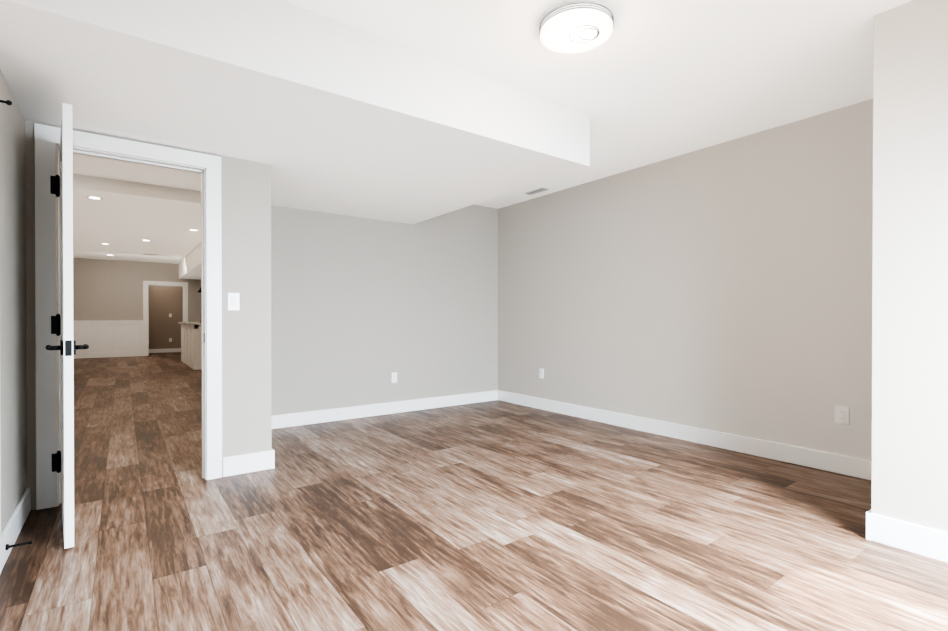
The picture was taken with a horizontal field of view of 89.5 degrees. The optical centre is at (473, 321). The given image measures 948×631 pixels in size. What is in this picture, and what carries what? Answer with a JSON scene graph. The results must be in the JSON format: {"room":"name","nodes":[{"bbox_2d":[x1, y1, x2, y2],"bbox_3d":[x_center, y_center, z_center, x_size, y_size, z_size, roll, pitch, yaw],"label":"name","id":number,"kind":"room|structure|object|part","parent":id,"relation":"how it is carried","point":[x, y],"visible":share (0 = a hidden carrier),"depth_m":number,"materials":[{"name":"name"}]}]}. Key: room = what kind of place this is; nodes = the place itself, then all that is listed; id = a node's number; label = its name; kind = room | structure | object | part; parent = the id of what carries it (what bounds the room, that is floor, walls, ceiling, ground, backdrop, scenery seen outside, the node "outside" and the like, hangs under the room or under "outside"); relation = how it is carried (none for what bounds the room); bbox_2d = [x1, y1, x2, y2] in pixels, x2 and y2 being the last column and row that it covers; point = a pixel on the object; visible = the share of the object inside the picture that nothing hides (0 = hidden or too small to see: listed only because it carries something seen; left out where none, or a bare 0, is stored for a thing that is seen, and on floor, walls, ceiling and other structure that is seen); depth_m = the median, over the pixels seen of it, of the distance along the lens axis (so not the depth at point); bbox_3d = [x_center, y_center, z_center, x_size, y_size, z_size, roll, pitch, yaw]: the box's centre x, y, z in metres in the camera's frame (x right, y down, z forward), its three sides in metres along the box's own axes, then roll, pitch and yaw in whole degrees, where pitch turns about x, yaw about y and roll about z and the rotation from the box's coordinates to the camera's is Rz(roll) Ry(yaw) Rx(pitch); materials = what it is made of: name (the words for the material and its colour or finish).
{"room":"empty bedroom","nodes":[
{"label":"empty bedroom","id":0,"kind":"room"},
{"bbox_2d":[0,69,26,532],"bbox_3d":[-0.935,-0.347,0.454,0.120,2.790,5.520,0,0,-36],"label":"wall","id":1,"kind":"structure","parent":0,"point":[13,322],"depth_m":2.29,"materials":[{"name":"beige paint"}]},
{"bbox_2d":[0,406,0,573],"bbox_3d":[-1.698,-0.023,1.608,0.018,2.130,0.900,0,0,-36],"label":"trim","id":2,"kind":"structure","parent":1,"relation":"attached to","point":[0,489],"depth_m":1.97,"materials":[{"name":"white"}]},
{"bbox_2d":[0,100,11,104],"bbox_3d":[-1.889,-0.834,1.922,0.050,0.150,0.020,0,0,-36],"label":"hook","id":3,"kind":"object","parent":1,"relation":"attached to","point":[8,102],"visible":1,"depth_m":1.92,"materials":[{"name":"black metal"}]},
{"bbox_2d":[1,487,30,570],"bbox_3d":[-2.208,0.974,2.305,0.016,0.130,0.800,0,0,-36],"label":"baseboard","id":4,"kind":"structure","parent":1,"relation":"attached to","point":[9,535],"depth_m":2.25,"materials":[{"name":"white wood"}]},
{"bbox_2d":[5,540,32,549],"bbox_3d":[-1.989,0.975,2.094,0.085,0.023,0.024,0,0,-36],"label":"door stop","id":5,"kind":"object","parent":4,"relation":"attached to","point":[8,546],"visible":1,"depth_m":2.09,"materials":[{"name":"black metal"}]},
{"bbox_2d":[73,258,200,321],"bbox_3d":[-8.089,-0.475,14.805,7.300,2.900,0.120,0,0,-36],"label":"wall","id":6,"kind":"structure","parent":0,"point":[103,289],"depth_m":13.36,"materials":[{"name":"paint"}]},
{"bbox_2d":[73,281,187,358],"bbox_3d":[-8.427,-0.107,15.266,7.300,2.160,1.340,0,0,-36],"label":"trim","id":7,"kind":"structure","parent":6,"relation":"attached to","point":[113,338],"depth_m":13.41,"materials":[{"name":"white wood"}]},
{"bbox_2d":[73,194,200,263],"bbox_3d":[-5.008,-1.754,10.609,7.300,0.100,10.680,0,0,-36],"label":"ceiling","id":8,"kind":"structure","parent":0,"point":[122,228],"depth_m":8.88,"materials":[{"name":"white paint"}]},
{"bbox_2d":[73,154,200,190],"bbox_3d":[-1.009,-1.586,5.172,7.300,0.380,2.180,0,0,-36],"label":"ceiling","id":9,"kind":"structure","parent":0,"point":[115,169],"depth_m":4.49,"materials":[{"name":"white paint"}]},
{"bbox_2d":[73,174,200,209],"bbox_3d":[-1.750,-1.526,6.180,7.300,0.510,0.320,0,0,-36],"label":"ceiling beam","id":10,"kind":"structure","parent":0,"point":[91,186],"depth_m":4.82,"materials":[{"name":"white paint"}]},
{"bbox_2d":[25,120,252,509],"bbox_3d":[-2.024,-0.360,3.005,1.150,2.790,0.120,0,0,-36],"label":"wall","id":11,"kind":"structure","parent":0,"point":[237,277],"depth_m":3.22,"materials":[{"name":"beige paint"}]},
{"bbox_2d":[46,103,88,548],"bbox_3d":[-2.094,0.019,2.456,0.156,2.014,0.770,0,0,-42],"label":"door","id":12,"kind":"structure","parent":11,"relation":"in","point":[67,347],"depth_m":2.17,"materials":[{"name":"white wood"}]},
{"bbox_3d":[-2.356,0.012,2.697,0.038,1.675,0.058,0,0,-36],"label":"hinges on the door trim","id":13,"kind":"part","parent":12,"relation":"part of","materials":[{"name":"black metal"}]},
{"bbox_2d":[34,123,221,509],"bbox_3d":[-2.086,-0.028,2.961,0.917,2.126,0.158,0,0,-36],"label":"door frame","id":14,"kind":"structure","parent":11,"relation":"attached to","point":[207,167],"depth_m":2.75,"materials":[{"name":"white wood"}]},
{"bbox_2d":[228,293,239,310],"bbox_3d":[-1.618,-0.136,3.223,0.072,0.120,0.012,0,0,-36],"label":"rocker light switch","id":15,"kind":"object","parent":11,"relation":"attached to","point":[233,301],"visible":1,"depth_m":3.22,"materials":[{"name":"white plastic"}]},
{"bbox_2d":[223,449,272,476],"bbox_3d":[-1.553,0.969,3.275,0.300,0.130,0.019,0,0,-36],"label":"baseboard","id":16,"kind":"structure","parent":11,"relation":"attached to","point":[258,461],"depth_m":3.26,"materials":[{"name":"white wood"}]},
{"bbox_2d":[148,286,182,348],"bbox_3d":[-9.838,-0.377,15.133,2.890,2.700,0.120,0,0,-36],"label":"wall","id":17,"kind":"structure","parent":0,"point":[164,303],"depth_m":15.12,"materials":[{"name":"beige paint"}]},
{"bbox_2d":[179,242,200,279],"bbox_3d":[-4.872,-1.520,12.746,4.550,0.490,7.000,0,0,-36],"label":"ceiling soffit","id":18,"kind":"structure","parent":0,"point":[190,265],"depth_m":12.08,"materials":[{"name":"white paint"}]},
{"bbox_2d":[253,161,271,452],"bbox_3d":[-1.856,-0.364,3.849,0.120,2.790,1.280,0,0,-36],"label":"wall","id":19,"kind":"structure","parent":0,"point":[262,433],"depth_m":3.33,"materials":[{"name":"beige paint"}]},
{"bbox_2d":[269,450,274,468],"bbox_3d":[-1.787,0.966,3.877,0.018,0.130,1.267,0,0,-36],"label":"baseboard","id":20,"kind":"structure","parent":19,"relation":"attached to","point":[271,452],"depth_m":3.36,"materials":[{"name":"white wood"}]},
{"bbox_2d":[0,0,589,223],"bbox_3d":[-1.193,-1.282,3.525,3.110,0.350,2.580,0,0,-36],"label":"ceiling","id":21,"kind":"structure","parent":0,"point":[318,113],"depth_m":2.52,"materials":[{"name":"white paint"}]},
{"bbox_2d":[271,205,497,415],"bbox_3d":[-1.022,-0.372,5.331,3.220,2.790,0.120,0,0,-36],"label":"wall","id":22,"kind":"structure","parent":0,"point":[362,309],"depth_m":5.25,"materials":[{"name":"beige paint"}]},
{"bbox_2d":[271,390,496,428],"bbox_3d":[-0.941,0.958,5.312,3.080,0.130,0.016,0,0,-36],"label":"baseboard","id":23,"kind":"structure","parent":22,"relation":"attached to","point":[336,414],"depth_m":5.21,"materials":[{"name":"white wood"}]},
{"bbox_2d":[391,372,396,382],"bbox_3d":[-0.891,0.623,5.352,0.070,0.115,0.010,0,0,-36],"label":"outlet","id":24,"kind":"object","parent":22,"relation":"attached to","point":[393,377],"visible":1,"depth_m":5.35,"materials":[{"name":"white plastic"}]},
{"bbox_2d":[0,352,947,630],"bbox_3d":[-3.195,1.059,8.159,7.900,0.100,20.800,0,0,-36],"label":"floor","id":25,"kind":"structure","parent":0,"point":[494,516],"depth_m":2.34,"materials":[{"name":"brown wood"}]},
{"bbox_2d":[181,326,201,369],"bbox_3d":[-6.247,0.523,11.248,0.876,0.940,2.626,0,0,-36],"label":"kitchen island","id":26,"kind":"object","parent":25,"relation":"on","point":[191,354],"depth_m":10.25,"materials":[{"name":"white wood"}]},
{"bbox_2d":[179,322,200,325],"bbox_3d":[-6.330,0.033,11.360,0.930,0.040,2.960,0,0,-36],"label":"island countertop","id":27,"kind":"structure","parent":26,"relation":"on","point":[182,323],"depth_m":10.80,"materials":[{"name":"beige stone"}]},
{"bbox_2d":[281,0,911,208],"bbox_3d":[0.470,-1.511,2.326,4.570,0.120,6.680,0,0,-36],"label":"ceiling","id":28,"kind":"structure","parent":0,"point":[647,82],"depth_m":2.66,"materials":[{"name":"white paint"}]},
{"bbox_2d":[524,188,549,194],"bbox_3d":[0.703,-1.465,5.377,0.120,0.004,0.300,0,0,-36],"label":"ceiling vent","id":29,"kind":"object","parent":28,"relation":"attached to","point":[536,191],"visible":1,"depth_m":5.37,"materials":[{"name":"white metal"}]},
{"bbox_2d":[538,0,614,53],"bbox_3d":[0.494,-1.421,2.319,0.360,0.061,0.360,0,0,-36],"label":"flush-mount ceiling light","id":30,"kind":"object","parent":28,"relation":"attached to","point":[571,26],"visible":1,"depth_m":2.26,"materials":[{"name":"white plastic"}]},
{"bbox_2d":[498,99,872,459],"bbox_3d":[1.547,-0.368,4.657,0.120,2.790,4.250,0,0,-36],"label":"wall","id":31,"kind":"structure","parent":0,"point":[725,287],"depth_m":3.95,"materials":[{"name":"beige paint"}]},
{"bbox_2d":[539,368,543,378],"bbox_3d":[0.787,0.602,5.586,0.010,0.115,0.070,0,0,-36],"label":"outlet","id":32,"kind":"object","parent":31,"relation":"attached to","point":[541,372],"visible":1,"depth_m":5.58,"materials":[{"name":"white plastic"}]},
{"bbox_2d":[497,390,871,479],"bbox_3d":[1.528,0.962,4.575,0.016,0.130,4.130,0,0,-36],"label":"baseboard","id":33,"kind":"structure","parent":31,"relation":"attached to","point":[822,460],"depth_m":3.94,"materials":[{"name":"white wood"}]},
{"bbox_2d":[835,405,848,424],"bbox_3d":[2.502,0.634,3.254,0.010,0.125,0.080,0,0,-36],"label":"outlet","id":34,"kind":"object","parent":31,"relation":"attached to","point":[841,414],"visible":1,"depth_m":3.25,"materials":[{"name":"white plastic"}]},
{"bbox_2d":[871,0,947,531],"bbox_3d":[3.107,-0.353,1.633,1.190,2.790,2.470,0,0,-36],"label":"wall","id":35,"kind":"structure","parent":0,"point":[910,299],"depth_m":2.17,"materials":[{"name":"beige paint"}]},
{"bbox_2d":[866,509,947,562],"bbox_3d":[2.572,0.979,1.349,0.018,0.130,2.337,0,0,-36],"label":"baseboard","id":36,"kind":"structure","parent":35,"relation":"attached to","point":[932,543],"depth_m":2.17,"materials":[{"name":"white wood"}]}
]}

